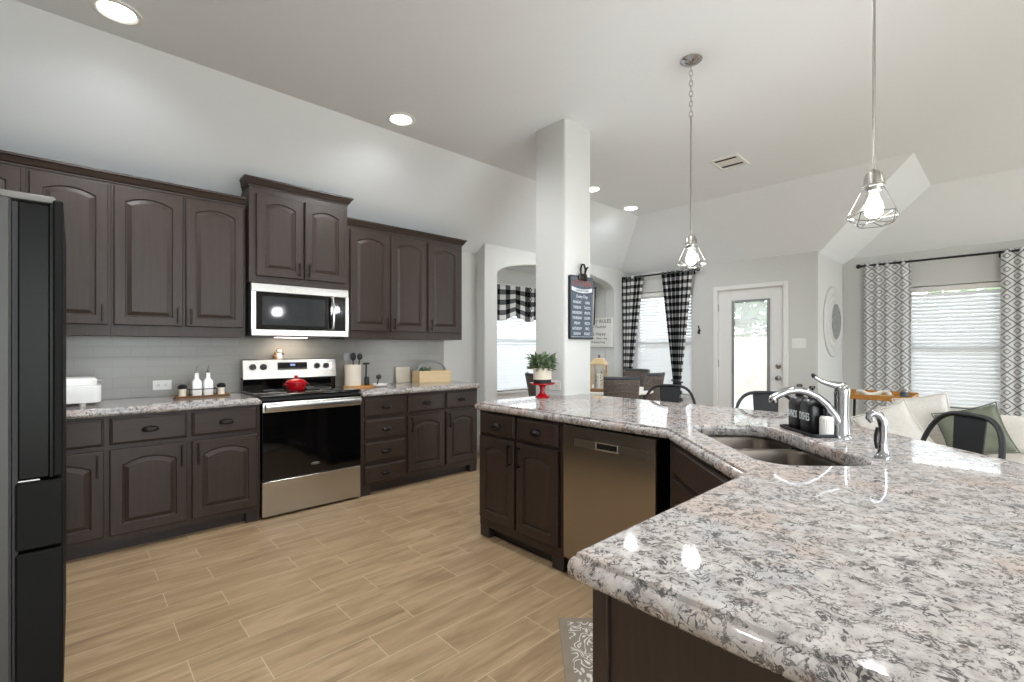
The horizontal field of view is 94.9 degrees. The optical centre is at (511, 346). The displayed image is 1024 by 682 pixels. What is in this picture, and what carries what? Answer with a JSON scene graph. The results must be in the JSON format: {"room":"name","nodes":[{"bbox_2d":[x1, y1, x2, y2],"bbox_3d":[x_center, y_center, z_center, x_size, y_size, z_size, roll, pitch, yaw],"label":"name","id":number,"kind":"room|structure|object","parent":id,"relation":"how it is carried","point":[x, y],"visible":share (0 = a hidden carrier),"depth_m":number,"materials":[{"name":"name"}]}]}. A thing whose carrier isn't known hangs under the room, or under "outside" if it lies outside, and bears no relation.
{"room":"kitchen","nodes":[
{"label":"kitchen","id":0,"kind":"room"},
{"bbox_2d":[66,251,475,399],"bbox_3d":[-2.109,0.060,4.109,4.520,2.420,0.152,0,0,-43],"label":"wall","id":1,"kind":"structure","parent":0,"point":[128,367],"depth_m":3.83,"materials":[{"name":"tile"}]},
{"bbox_2d":[0,163,25,192],"bbox_3d":[-3.249,-0.580,2.685,0.670,1.010,0.380,0,0,-43],"label":"upper cabinet","id":2,"kind":"object","parent":1,"relation":"attached to","point":[12,177],"visible":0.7,"depth_m":2.76,"materials":[{"name":"brown wood"}]},
{"bbox_2d":[26,167,110,335],"bbox_3d":[-2.862,-0.580,3.046,0.385,1.010,0.380,0,0,-43],"label":"upper cabinet","id":3,"kind":"object","parent":1,"relation":"attached to","point":[86,202],"visible":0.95,"depth_m":2.98,"materials":[{"name":"brown wood"}]},
{"bbox_2d":[153,380,171,389],"bbox_3d":[-2.620,0.285,3.521,0.116,0.072,0.010,0,0,-43],"label":"wall outlet","id":4,"kind":"object","parent":1,"relation":"attached to","point":[157,384],"visible":1,"depth_m":3.52,"materials":[{"name":"white plastic"}]},
{"bbox_2d":[111,183,244,337],"bbox_3d":[-2.432,-0.580,3.447,0.786,1.010,0.380,0,0,-43],"label":"upper cabinet","id":5,"kind":"object","parent":1,"relation":"attached to","point":[178,261],"visible":1,"depth_m":3.30,"materials":[{"name":"brown wood"}]},
{"bbox_2d":[0,150,245,206],"bbox_3d":[-2.711,-1.107,2.968,1.843,0.064,0.040,0,0,-43],"label":"crown molding","id":6,"kind":"structure","parent":5,"relation":"attached to","point":[6,157],"depth_m":3.07,"materials":[{"name":"brown wood"}]},
{"bbox_2d":[239,174,353,289],"bbox_3d":[-1.836,-0.899,3.969,0.852,0.799,0.430,0,0,-43],"label":"upper cabinet","id":7,"kind":"object","parent":1,"relation":"attached to","point":[295,235],"visible":0.97,"depth_m":3.79,"materials":[{"name":"brown wood"}]},
{"bbox_2d":[245,282,348,337],"bbox_3d":[-1.821,-0.287,3.966,0.766,0.416,0.445,0,0,-43],"label":"microwave","id":8,"kind":"object","parent":7,"relation":"attached to","point":[271,310],"visible":0.98,"depth_m":3.80,"materials":[{"name":"silver metal"}]},
{"bbox_2d":[330,226,425,339],"bbox_3d":[-1.262,-0.580,4.538,0.838,1.010,0.380,0,0,-43],"label":"upper cabinet","id":9,"kind":"object","parent":1,"relation":"attached to","point":[386,272],"visible":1,"depth_m":4.39,"materials":[{"name":"brown wood"}]},
{"bbox_2d":[347,217,466,245],"bbox_3d":[-1.061,-1.107,4.678,1.316,0.064,0.290,0,0,-43],"label":"crown molding","id":10,"kind":"structure","parent":9,"relation":"attached to","point":[352,222],"depth_m":4.52,"materials":[{"name":"brown wood"}]},
{"bbox_2d":[426,240,461,339],"bbox_3d":[-0.793,-0.580,4.976,0.440,1.010,0.380,0,0,-43],"label":"upper cabinet","id":11,"kind":"object","parent":1,"relation":"attached to","point":[443,260],"visible":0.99,"depth_m":4.85,"materials":[{"name":"brown wood"}]},
{"bbox_2d":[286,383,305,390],"bbox_3d":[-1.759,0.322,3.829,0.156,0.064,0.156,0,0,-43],"label":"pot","id":12,"kind":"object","parent":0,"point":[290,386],"depth_m":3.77,"materials":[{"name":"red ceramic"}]},
{"bbox_2d":[64,454,592,681],"bbox_3d":[1.941,1.310,2.904,8.800,0.080,9.000,0,0,-43],"label":"floor","id":13,"kind":"structure","parent":0,"point":[403,583],"depth_m":2.36,"materials":[{"name":"brown wood"}]},
{"bbox_2d":[0,189,65,681],"bbox_3d":[-2.132,0.382,1.622,0.854,1.776,0.900,0,0,-43],"label":"refrigerator","id":14,"kind":"object","parent":13,"relation":"on","point":[32,226],"visible":1,"depth_m":1.54,"materials":[{"name":"black metal"}]},
{"bbox_2d":[66,416,106,560],"bbox_3d":[-2.828,0.845,2.907,0.468,0.850,0.650,0,0,-43],"label":"base cabinet","id":15,"kind":"object","parent":13,"relation":"on","point":[86,438],"visible":0.23,"depth_m":2.79,"materials":[{"name":"brown wood"}]},
{"bbox_2d":[106,410,188,551],"bbox_3d":[-2.504,0.845,3.209,0.418,0.850,0.650,0,0,-43],"label":"base cabinet","id":16,"kind":"object","parent":13,"relation":"on","point":[148,453],"visible":0.98,"depth_m":2.99,"materials":[{"name":"brown wood"}]},
{"bbox_2d":[188,405,259,533],"bbox_3d":[-2.194,0.845,3.499,0.432,0.850,0.650,0,0,-43],"label":"base cabinet","id":17,"kind":"object","parent":13,"relation":"on","point":[224,443],"visible":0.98,"depth_m":3.28,"materials":[{"name":"brown wood"}]},
{"bbox_2d":[66,392,261,419],"bbox_3d":[-2.719,0.395,3.003,1.878,0.050,0.631,0,0,-43],"label":"countertop","id":18,"kind":"structure","parent":17,"relation":"on","point":[114,407],"depth_m":3.08,"materials":[{"name":"stone"}]},
{"bbox_2d":[66,377,102,405],"bbox_3d":[-2.823,0.282,2.946,0.390,0.176,0.260,0,0,-43],"label":"toaster","id":19,"kind":"object","parent":18,"relation":"on","point":[81,391],"visible":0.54,"depth_m":2.92,"materials":[{"name":"white plastic"}]},
{"bbox_2d":[173,387,230,398],"bbox_3d":[-2.305,0.339,3.498,0.354,0.063,0.134,0,0,-43],"label":"tray","id":20,"kind":"object","parent":18,"relation":"on","point":[226,393],"visible":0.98,"depth_m":3.45,"materials":[{"name":"brown wood"}]},
{"bbox_2d":[178,384,186,396],"bbox_3d":[-2.394,0.316,3.415,0.058,0.090,0.058,0,0,-43],"label":"shaker","id":21,"kind":"object","parent":20,"relation":"on","point":[182,388],"visible":0.91,"depth_m":3.40,"materials":[{"name":"beige ceramic"}]},
{"bbox_2d":[191,366,201,395],"bbox_3d":[-2.331,0.250,3.473,0.060,0.223,0.060,0,0,-43],"label":"oil bottle","id":22,"kind":"object","parent":20,"relation":"on","point":[196,383],"visible":0.94,"depth_m":3.46,"materials":[{"name":"white ceramic"}]},
{"bbox_2d":[203,366,212,394],"bbox_3d":[-2.278,0.250,3.522,0.060,0.223,0.060,0,0,-43],"label":"oil bottle","id":23,"kind":"object","parent":20,"relation":"on","point":[207,382],"visible":0.95,"depth_m":3.50,"materials":[{"name":"white ceramic"}]},
{"bbox_2d":[241,358,361,517],"bbox_3d":[-1.734,0.686,3.890,0.774,1.168,0.645,0,0,-43],"label":"range","id":24,"kind":"object","parent":13,"relation":"on","point":[310,438],"visible":1,"depth_m":3.71,"materials":[{"name":"silver metal"}]},
{"bbox_2d":[283,375,308,390],"bbox_3d":[-1.759,0.293,3.829,0.160,0.122,0.158,0,0,1],"label":"casserole","id":25,"kind":"object","parent":24,"relation":"on","point":[295,384],"visible":1,"depth_m":3.78,"materials":[{"name":"red ceramic"}]},
{"bbox_2d":[241,385,360,397],"bbox_3d":[-1.740,0.366,3.896,0.774,0.022,0.548,0,0,-43],"label":"cooktop","id":26,"kind":"object","parent":24,"relation":"in","point":[310,391],"depth_m":3.82,"materials":[{"name":"black glass"}]},
{"bbox_2d":[359,394,405,496],"bbox_3d":[-1.309,0.845,4.325,0.433,0.850,0.649,0,0,-43],"label":"base cabinet","id":27,"kind":"object","parent":13,"relation":"on","point":[383,417],"visible":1,"depth_m":4.10,"materials":[{"name":"brown wood"}]},
{"bbox_2d":[403,391,443,484],"bbox_3d":[-0.996,0.845,4.615,0.420,0.850,0.650,0,0,-43],"label":"base cabinet","id":28,"kind":"object","parent":13,"relation":"on","point":[424,410],"visible":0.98,"depth_m":4.39,"materials":[{"name":"brown wood"}]},
{"bbox_2d":[441,388,476,476],"bbox_3d":[-0.695,0.845,4.897,0.405,0.850,0.650,0,0,-43],"label":"base cabinet","id":29,"kind":"object","parent":13,"relation":"on","point":[460,413],"visible":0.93,"depth_m":4.67,"materials":[{"name":"brown wood"}]},
{"bbox_2d":[342,381,480,396],"bbox_3d":[-0.997,0.395,4.609,1.281,0.050,0.631,0,0,-43],"label":"countertop","id":30,"kind":"structure","parent":29,"relation":"on","point":[409,387],"depth_m":4.40,"materials":[{"name":"stone"}]},
{"bbox_2d":[343,384,375,387],"bbox_3d":[-1.381,0.362,4.345,0.366,0.016,0.230,0,0,-43],"label":"serving board","id":31,"kind":"object","parent":30,"relation":"on","point":[362,385],"visible":0.5,"depth_m":4.24,"materials":[{"name":"brown wood"}]},
{"bbox_2d":[345,364,360,385],"bbox_3d":[-1.453,0.258,4.292,0.144,0.193,0.144,0,0,-43],"label":"utensil crock","id":32,"kind":"object","parent":31,"relation":"on","point":[352,372],"visible":0.97,"depth_m":4.23,"materials":[{"name":"beige ceramic"}]},
{"bbox_2d":[395,367,410,382],"bbox_3d":[-1.131,0.288,4.878,0.170,0.164,0.032,0,0,-43],"label":"canister","id":33,"kind":"object","parent":30,"relation":"on","point":[402,373],"visible":0.97,"depth_m":4.87,"materials":[{"name":"beige ceramic"}]},
{"bbox_2d":[412,360,450,383],"bbox_3d":[-0.840,0.252,4.918,0.370,0.237,0.170,0,0,-39],"label":"wooden basket","id":34,"kind":"object","parent":30,"relation":"on","point":[422,375],"visible":1,"depth_m":4.84,"materials":[{"name":"brown wood"}]},
{"bbox_2d":[480,410,567,571],"bbox_3d":[0.236,0.845,3.097,0.650,0.850,0.742,0,0,-43],"label":"base cabinet","id":35,"kind":"object","parent":13,"relation":"on","point":[522,458],"visible":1,"depth_m":2.85,"materials":[{"name":"brown wood"}]},
{"bbox_2d":[525,372,535,396],"bbox_3d":[0.418,0.790,5.668,0.529,0.964,0.440,0,0,-18],"label":"dining chair","id":36,"kind":"object","parent":13,"relation":"on","point":[529,376],"visible":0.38,"depth_m":5.54,"materials":[{"name":"wicker"}]},
{"bbox_2d":[559,618,592,681],"bbox_3d":[0.452,1.265,1.765,0.500,0.009,0.840,0,0,2],"label":"kitchen mat","id":37,"kind":"object","parent":13,"relation":"on","point":[576,634],"visible":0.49,"depth_m":1.97,"materials":[{"name":"grey fabric"}]},
{"bbox_2d":[564,423,669,561],"bbox_3d":[0.689,0.848,2.599,0.583,0.845,0.578,0,0,-43],"label":"dishwasher","id":38,"kind":"object","parent":13,"relation":"on","point":[615,481],"visible":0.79,"depth_m":2.39,"materials":[{"name":"silver metal"}]},
{"bbox_2d":[603,376,640,398],"bbox_3d":[1.149,0.790,5.121,0.440,0.964,0.529,0,0,-2],"label":"dining chair","id":39,"kind":"object","parent":13,"relation":"on","point":[623,387],"visible":0.41,"depth_m":4.90,"materials":[{"name":"wicker"}]},
{"bbox_2d":[590,385,653,395],"bbox_3d":[1.126,0.895,5.904,1.270,0.750,1.270,0,0,-43],"label":"dining table","id":40,"kind":"object","parent":13,"relation":"on","point":[641,389],"visible":0.09,"depth_m":5.39,"materials":[{"name":"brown wood"}]},
{"bbox_2d":[590,355,608,391],"bbox_3d":[1.020,0.305,5.500,0.179,0.430,0.184,0,0,27],"label":"lantern","id":41,"kind":"object","parent":40,"relation":"on","point":[598,378],"visible":0.9,"depth_m":5.46,"materials":[{"name":"brown wood"}]},
{"bbox_2d":[596,374,601,388],"bbox_3d":[1.020,0.400,5.504,0.080,0.169,0.080,0,0,27],"label":"candle","id":42,"kind":"object","parent":41,"relation":"on","point":[598,376],"depth_m":5.47,"materials":[{"name":"white wax"}]},
{"bbox_2d":[624,369,649,398],"bbox_3d":[1.631,0.790,6.471,0.440,0.964,0.529,0,0,42],"label":"dining chair","id":43,"kind":"object","parent":13,"relation":"on","point":[641,373],"visible":0.28,"depth_m":6.62,"materials":[{"name":"wicker"}]},
{"bbox_2d":[642,372,664,400],"bbox_3d":[1.623,0.790,5.841,0.440,0.964,0.529,0,0,-40],"label":"dining chair","id":44,"kind":"object","parent":13,"relation":"on","point":[651,379],"visible":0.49,"depth_m":5.62,"materials":[{"name":"wicker"}]},
{"bbox_2d":[644,384,695,403],"bbox_3d":[1.109,0.775,3.386,0.417,0.992,0.428,0,0,27],"label":"counter stool","id":45,"kind":"object","parent":13,"relation":"on","point":[668,392],"visible":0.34,"depth_m":3.55,"materials":[{"name":"black metal"}]},
{"bbox_2d":[593,589,792,681],"bbox_3d":[0.623,0.845,0.882,0.765,0.850,0.690,0,0,-43],"label":"base cabinet","id":46,"kind":"object","parent":13,"relation":"on","point":[630,644],"visible":0.16,"depth_m":0.76,"materials":[{"name":"brown wood"}]},
{"bbox_2d":[670,441,801,508],"bbox_3d":[1.050,0.848,1.730,0.745,0.845,1.681,0,0,2],"label":"base cabinet","id":47,"kind":"object","parent":13,"relation":"on","point":[690,476],"visible":0.15,"depth_m":1.91,"materials":[{"name":"brown wood"}]},
{"bbox_2d":[474,394,1023,681],"bbox_3d":[0.625,0.395,1.971,2.307,0.050,2.970,0,0,-43],"label":"countertop","id":48,"kind":"structure","parent":47,"relation":"on","point":[908,566],"depth_m":0.84,"materials":[{"name":"stone"}]},
{"bbox_2d":[530,382,554,397],"bbox_3d":[0.224,0.317,3.470,0.186,0.106,0.186,0,0,-43],"label":"cake stand","id":49,"kind":"object","parent":48,"relation":"on","point":[541,394],"visible":0.88,"depth_m":3.44,"materials":[{"name":"red ceramic"}]},
{"bbox_2d":[525,351,558,383],"bbox_3d":[0.221,0.148,3.473,0.272,0.240,0.254,0,0,-43],"label":"potted plant","id":50,"kind":"object","parent":49,"relation":"on","point":[541,364],"visible":0.99,"depth_m":3.41,"materials":[{"name":"green plant"}]},
{"bbox_2d":[707,435,843,465],"bbox_3d":[1.000,0.523,1.851,0.403,0.200,0.808,0,0,2],"label":"sink","id":51,"kind":"object","parent":48,"relation":"in","point":[765,449],"visible":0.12,"depth_m":1.95,"materials":[{"name":"silver metal"}]},
{"bbox_2d":[780,424,836,437],"bbox_3d":[1.278,0.363,2.039,0.100,0.014,0.265,0,0,2],"label":"soap tray","id":52,"kind":"object","parent":48,"relation":"on","point":[785,426],"visible":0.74,"depth_m":1.96,"materials":[{"name":"black plastic"}]},
{"bbox_2d":[787,384,805,429],"bbox_3d":[1.279,0.264,2.091,0.067,0.199,0.080,0,0,2],"label":"soap dispenser","id":53,"kind":"object","parent":52,"relation":"on","point":[794,402],"visible":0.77,"depth_m":2.07,"materials":[{"name":"black plastic"}]},
{"bbox_2d":[799,386,823,433],"bbox_3d":[1.276,0.264,1.998,0.067,0.199,0.080,0,0,2],"label":"soap dispenser","id":54,"kind":"object","parent":52,"relation":"on","point":[810,412],"visible":0.81,"depth_m":1.97,"materials":[{"name":"black plastic"}]},
{"bbox_2d":[819,410,833,434],"bbox_3d":[1.294,0.309,1.933,0.050,0.108,0.050,0,0,2],"label":"lotion bottle","id":55,"kind":"object","parent":52,"relation":"on","point":[826,422],"visible":0.98,"depth_m":1.92,"materials":[{"name":"white plastic"}]},
{"bbox_2d":[769,373,852,438],"bbox_3d":[1.228,0.239,1.937,0.330,0.263,0.072,0,0,2],"label":"faucet","id":56,"kind":"object","parent":48,"relation":"on","point":[840,411],"visible":0.95,"depth_m":1.92,"materials":[{"name":"silver metal"}]},
{"bbox_2d":[865,409,891,458],"bbox_3d":[1.228,0.288,1.577,0.080,0.163,0.048,0,0,2],"label":"sprayer","id":57,"kind":"object","parent":48,"relation":"on","point":[881,432],"visible":1,"depth_m":1.57,"materials":[{"name":"silver metal"}]},
{"bbox_2d":[735,391,790,411],"bbox_3d":[1.556,0.775,2.818,0.417,0.992,0.428,0,0,19],"label":"counter stool","id":58,"kind":"object","parent":13,"relation":"on","point":[760,398],"visible":0.2,"depth_m":3.00,"materials":[{"name":"black metal"}]},
{"bbox_2d":[850,389,918,422],"bbox_3d":[3.585,0.855,4.587,0.440,0.830,0.540,0,0,-43],"label":"tray table","id":59,"kind":"object","parent":13,"relation":"on","point":[896,394],"visible":0.36,"depth_m":4.53,"materials":[{"name":"brown wood"}]},
{"bbox_2d":[855,389,893,395],"bbox_3d":[3.459,0.447,4.504,0.158,0.075,0.290,0,0,-43],"label":"bead garland","id":60,"kind":"object","parent":59,"relation":"on","point":[859,391],"visible":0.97,"depth_m":4.48,"materials":[{"name":"white wood"}]},
{"bbox_2d":[852,406,1023,463],"bbox_3d":[3.729,0.899,3.340,0.930,0.742,2.380,0,0,-43],"label":"sofa","id":61,"kind":"object","parent":13,"relation":"on","point":[1014,425],"visible":0.1,"depth_m":3.55,"materials":[{"name":"beige fabric"}]},
{"bbox_2d":[850,398,933,442],"bbox_3d":[3.018,0.670,3.744,0.538,0.529,0.180,0,0,31],"label":"throw pillow","id":62,"kind":"object","parent":61,"relation":"on","point":[901,422],"visible":0.48,"depth_m":3.70,"materials":[{"name":"white fabric"}]},
{"bbox_2d":[892,391,950,436],"bbox_3d":[3.316,0.560,3.776,0.428,0.420,0.145,0,0,43],"label":"throw pillow","id":63,"kind":"object","parent":61,"relation":"on","point":[921,408],"visible":0.46,"depth_m":3.73,"materials":[{"name":"white fabric"}]},
{"bbox_2d":[931,402,1020,454],"bbox_3d":[3.386,0.625,3.451,0.471,0.460,0.171,0,0,44],"label":"throw pillow","id":64,"kind":"object","parent":61,"relation":"on","point":[945,425],"visible":0.4,"depth_m":3.38,"materials":[{"name":"green fabric"}]},
{"bbox_2d":[920,411,1005,459],"bbox_3d":[1.769,0.775,2.018,0.428,0.992,0.417,0,0,2],"label":"counter stool","id":65,"kind":"object","parent":13,"relation":"on","point":[969,429],"visible":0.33,"depth_m":2.00,"materials":[{"name":"black metal"}]},
{"bbox_2d":[0,0,1023,275],"bbox_3d":[2.208,-1.410,2.544,8.700,0.640,8.110,0,0,-43],"label":"ceiling","id":66,"kind":"structure","parent":0,"point":[202,94],"depth_m":3.22,"materials":[{"name":"paint"}]},
{"bbox_2d":[90,0,142,25],"bbox_3d":[-2.034,-1.724,2.420,0.210,0.010,0.210,0,0,-43],"label":"recessed light","id":67,"kind":"object","parent":66,"relation":"in","point":[117,11],"visible":1,"depth_m":2.42,"materials":[{"name":"white ceramic"}]},
{"bbox_2d":[97,1,135,21],"bbox_3d":[-2.034,-1.725,2.420,0.153,0.002,0.153,0,0,7],"label":"diffuser","id":68,"kind":"object","parent":67,"relation":"attached to","point":[114,11],"depth_m":2.42,"materials":[{"name":"beige plastic"}]},
{"bbox_2d":[387,112,414,125],"bbox_3d":[-0.843,-1.724,3.566,0.210,0.010,0.210,0,0,-43],"label":"recessed light","id":69,"kind":"object","parent":66,"relation":"in","point":[396,118],"visible":1,"depth_m":3.56,"materials":[{"name":"beige"}]},
{"bbox_2d":[391,115,410,123],"bbox_3d":[-0.843,-1.725,3.566,0.153,0.002,0.153,0,0,7],"label":"diffuser","id":70,"kind":"object","parent":69,"relation":"attached to","point":[395,119],"depth_m":3.56,"materials":[{"name":"beige plastic"}]},
{"bbox_2d":[677,53,706,270],"bbox_3d":[1.083,-1.098,2.840,0.171,1.263,0.162,0,0,27],"label":"pendant light","id":71,"kind":"object","parent":66,"relation":"hanging from","point":[691,60],"visible":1,"depth_m":2.82,"materials":[{"name":"silver metal"}]},
{"bbox_2d":[708,153,748,170],"bbox_3d":[2.025,-1.724,4.390,0.320,0.012,0.260,0,0,-45],"label":"ceiling vent","id":72,"kind":"object","parent":66,"relation":"in","point":[731,161],"visible":1,"depth_m":4.38,"materials":[{"name":"white metal"}]},
{"bbox_2d":[846,0,899,228],"bbox_3d":[1.389,-1.098,1.806,0.171,1.263,0.162,0,0,27],"label":"pendant light","id":73,"kind":"object","parent":66,"relation":"hanging from","point":[874,182],"visible":1,"depth_m":1.79,"materials":[{"name":"silver metal"}]},
{"bbox_2d":[497,268,535,391],"bbox_3d":[0.021,0.020,7.089,2.900,2.500,0.140,0,0,-43],"label":"wall","id":74,"kind":"structure","parent":0,"point":[505,276],"depth_m":7.04,"materials":[{"name":"paint"}]},
{"bbox_2d":[497,340,528,399],"bbox_3d":[0.080,-0.045,7.099,1.600,1.610,0.175,0,0,-43],"label":"window","id":75,"kind":"structure","parent":74,"relation":"in","point":[518,393],"depth_m":6.97,"materials":[{"name":"paint"}]},
{"bbox_2d":[497,316,535,390],"bbox_3d":[0.082,-0.100,7.097,1.476,1.480,0.060,0,0,-43],"label":"window blind","id":76,"kind":"object","parent":75,"relation":"attached to","point":[512,362],"visible":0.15,"depth_m":7.05,"materials":[{"name":"white plastic"}]},
{"bbox_2d":[497,283,535,321],"bbox_3d":[0.138,-0.645,7.037,1.800,0.530,0.114,0,0,-43],"label":"valance","id":77,"kind":"object","parent":74,"relation":"attached to","point":[519,301],"visible":0.44,"depth_m":6.93,"materials":[{"name":"fabric"}]},
{"bbox_2d":[506,267,535,272],"bbox_3d":[0.317,-1.170,6.845,2.800,0.040,0.820,0,0,-43],"label":"ceiling","id":78,"kind":"structure","parent":0,"point":[526,269],"depth_m":6.88,"materials":[{"name":"paint"}]},
{"bbox_2d":[476,243,625,453],"bbox_3d":[0.688,-0.005,6.535,2.920,2.550,0.180,0,0,-43],"label":"wall","id":79,"kind":"structure","parent":0,"point":[490,258],"depth_m":5.58,"materials":[{"name":"paint"}]},
{"bbox_2d":[536,118,589,395],"bbox_3d":[0.409,-0.230,3.775,0.322,3.000,0.317,0,0,-43],"label":"wall column","id":80,"kind":"structure","parent":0,"point":[563,146],"depth_m":3.64,"materials":[{"name":"paint"}]},
{"bbox_2d":[549,380,560,389],"bbox_3d":[0.330,0.295,3.616,0.010,0.072,0.116,0,0,-43],"label":"wall outlet","id":81,"kind":"object","parent":80,"relation":"attached to","point":[557,386],"visible":0.77,"depth_m":3.60,"materials":[{"name":"white plastic"}]},
{"bbox_2d":[568,264,592,338],"bbox_3d":[0.547,-0.353,3.651,0.286,0.586,0.047,0,0,-43],"label":"menu board","id":82,"kind":"object","parent":80,"relation":"attached to","point":[580,288],"visible":1,"depth_m":3.64,"materials":[{"name":"wood"}]},
{"bbox_2d":[590,281,604,384],"bbox_3d":[1.230,0.020,7.713,0.120,2.500,0.795,0,0,-43],"label":"wall","id":83,"kind":"structure","parent":0,"point":[600,291],"depth_m":7.47,"materials":[{"name":"paint"}]},
{"bbox_2d":[593,287,596,324],"bbox_3d":[1.290,-0.646,7.507,0.074,0.593,0.181,0,0,-43],"label":"striped curtain","id":84,"kind":"object","parent":83,"relation":"hanging from","point":[594,289],"visible":0.36,"depth_m":7.46,"materials":[{"name":"fabric"}]},
{"bbox_2d":[590,317,612,346],"bbox_3d":[1.359,-0.230,7.461,0.032,0.460,0.550,0,0,-43],"label":"family sign","id":85,"kind":"object","parent":83,"relation":"attached to","point":[603,327],"visible":0.81,"depth_m":7.37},
{"bbox_2d":[626,255,785,405],"bbox_3d":[2.573,0.020,6.727,0.140,2.500,2.470,0,0,-43],"label":"wall","id":86,"kind":"structure","parent":0,"point":[770,269],"depth_m":6.48,"materials":[{"name":"paint"}]},
{"bbox_2d":[622,267,699,279],"bbox_3d":[2.183,-1.065,6.958,0.115,0.080,1.250,0,0,-43],"label":"curtain rod","id":87,"kind":"object","parent":86,"relation":"attached to","point":[623,278],"visible":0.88,"depth_m":6.94,"materials":[{"name":"black metal"}]},
{"bbox_2d":[622,275,643,376],"bbox_3d":[1.858,0.077,7.273,0.407,2.345,0.090,0,0,44],"label":"curtain","id":88,"kind":"object","parent":87,"relation":"hanging from","point":[632,287],"visible":0.61,"depth_m":7.28,"materials":[{"name":"fabric"}]},
{"bbox_2d":[661,269,692,402],"bbox_3d":[2.354,0.077,6.735,0.091,2.345,0.484,0,0,-43],"label":"curtain","id":89,"kind":"object","parent":87,"relation":"hanging from","point":[676,286],"visible":0.73,"depth_m":6.72,"materials":[{"name":"fabric"}]},
{"bbox_2d":[637,292,694,403],"bbox_3d":[2.253,-0.015,7.023,0.175,1.630,1.040,0,0,-43],"label":"window","id":90,"kind":"structure","parent":86,"relation":"in","point":[686,398],"depth_m":6.69,"materials":[{"name":"paint"}]},
{"bbox_2d":[635,289,691,394],"bbox_3d":[2.251,-0.070,7.021,0.060,1.500,0.916,0,0,-43],"label":"window blind","id":91,"kind":"object","parent":90,"relation":"attached to","point":[652,351],"visible":0.64,"depth_m":7.08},
{"bbox_2d":[718,286,782,411],"bbox_3d":[3.079,0.255,6.103,0.102,2.030,0.818,0,0,-43],"label":"door","id":92,"kind":"structure","parent":86,"relation":"in","point":[736,352],"depth_m":6.11,"materials":[{"name":"paint"}]},
{"bbox_2d":[735,301,766,409],"bbox_3d":[3.103,0.207,6.107,0.009,1.577,0.390,0,0,-43],"label":"mini blind","id":93,"kind":"object","parent":92,"relation":"attached to","point":[746,351],"depth_m":6.11,"materials":[{"name":"white plastic"}]},
{"bbox_2d":[713,280,787,412],"bbox_3d":[3.091,0.228,6.109,0.087,2.085,0.920,0,0,-43],"label":"trim","id":94,"kind":"structure","parent":86,"relation":"attached to","point":[784,284],"depth_m":6.14,"materials":[{"name":"paint"}]},
{"bbox_2d":[786,251,842,411],"bbox_3d":[3.960,0.020,6.098,1.310,2.500,0.342,0,0,-43],"label":"wall","id":95,"kind":"structure","parent":0,"point":[809,275],"depth_m":5.66,"materials":[{"name":"paint"}]},
{"bbox_2d":[792,338,805,347],"bbox_3d":[3.458,-0.045,5.667,0.010,0.116,0.150,0,0,-43],"label":"light switch","id":96,"kind":"object","parent":95,"relation":"attached to","point":[797,342],"visible":1,"depth_m":5.66,"materials":[{"name":"white plastic"}]},
{"bbox_2d":[823,286,842,356],"bbox_3d":[4.091,-0.320,5.950,0.900,0.900,0.052,0,0,-43],"label":"wall medallion","id":97,"kind":"object","parent":95,"relation":"attached to","point":[832,310],"visible":1,"depth_m":5.85,"materials":[{"name":"white"}]},
{"bbox_2d":[843,239,1023,423],"bbox_3d":[6.269,0.020,4.479,0.140,2.500,5.400,0,0,-43],"label":"wall","id":98,"kind":"structure","parent":0,"point":[981,268],"depth_m":5.81,"materials":[{"name":"paint"}]},
{"bbox_2d":[856,249,1023,268],"bbox_3d":[5.170,-1.038,5.471,0.115,0.080,1.900,0,0,-43],"label":"curtain rod","id":99,"kind":"object","parent":98,"relation":"attached to","point":[858,266],"visible":0.95,"depth_m":5.51,"materials":[{"name":"black metal"}]},
{"bbox_2d":[864,259,910,413],"bbox_3d":[4.717,0.087,5.916,0.041,2.325,0.472,0,0,-43],"label":"curtain","id":100,"kind":"object","parent":99,"relation":"hanging from","point":[887,287],"visible":0.77,"depth_m":5.90,"materials":[{"name":"fabric"}]},
{"bbox_2d":[1001,247,1023,416],"bbox_3d":[5.571,0.087,5.000,0.041,2.325,0.517,0,0,-43],"label":"curtain","id":101,"kind":"object","parent":99,"relation":"hanging from","point":[1012,263],"visible":0.73,"depth_m":5.12,"materials":[{"name":"fabric"}]},
{"bbox_2d":[911,281,1000,414],"bbox_3d":[5.223,0.045,5.554,0.175,1.570,0.960,0,0,-43],"label":"window","id":102,"kind":"structure","parent":98,"relation":"in","point":[951,408],"depth_m":5.50,"materials":[{"name":"paint"}]},
{"bbox_2d":[911,282,1000,409],"bbox_3d":[5.221,-0.010,5.552,0.060,1.440,0.836,0,0,-43],"label":"window blind","id":103,"kind":"object","parent":102,"relation":"attached to","point":[963,361],"visible":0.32,"depth_m":5.52,"materials":[{"name":"white plastic"}]},
{"label":"outside","id":104,"kind":"structure","parent":0,"visible":0},
{"bbox_3d":[8.292,1.430,14.569,48.000,0.080,50.000,0,0,-43],"label":"ground","id":105,"kind":"structure","parent":104,"visible":0},
{"bbox_2d":[735,301,766,336],"bbox_3d":[8.138,-0.656,16.164,2.979,4.108,3.058,0,0,6],"label":"tree","id":106,"kind":"object","parent":105,"relation":"on","point":[744,334],"visible":0.06,"depth_m":15.76,"materials":[{"name":"green plant"}]},
{"bbox_2d":[735,336,993,395],"bbox_3d":[10.098,0.555,9.758,0.080,1.670,16.500,0,0,-43],"label":"fence","id":107,"kind":"object","parent":105,"relation":"on","point":[755,339],"visible":0.02,"depth_m":13.26,"materials":[{"name":"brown wood"}]},
{"bbox_2d":[916,287,1000,333],"bbox_3d":[13.420,-0.545,13.400,3.642,3.888,3.492,0,0,-43],"label":"tree","id":108,"kind":"object","parent":105,"relation":"on","point":[1000,287],"visible":0.02,"depth_m":13.23,"materials":[{"name":"green plant"}]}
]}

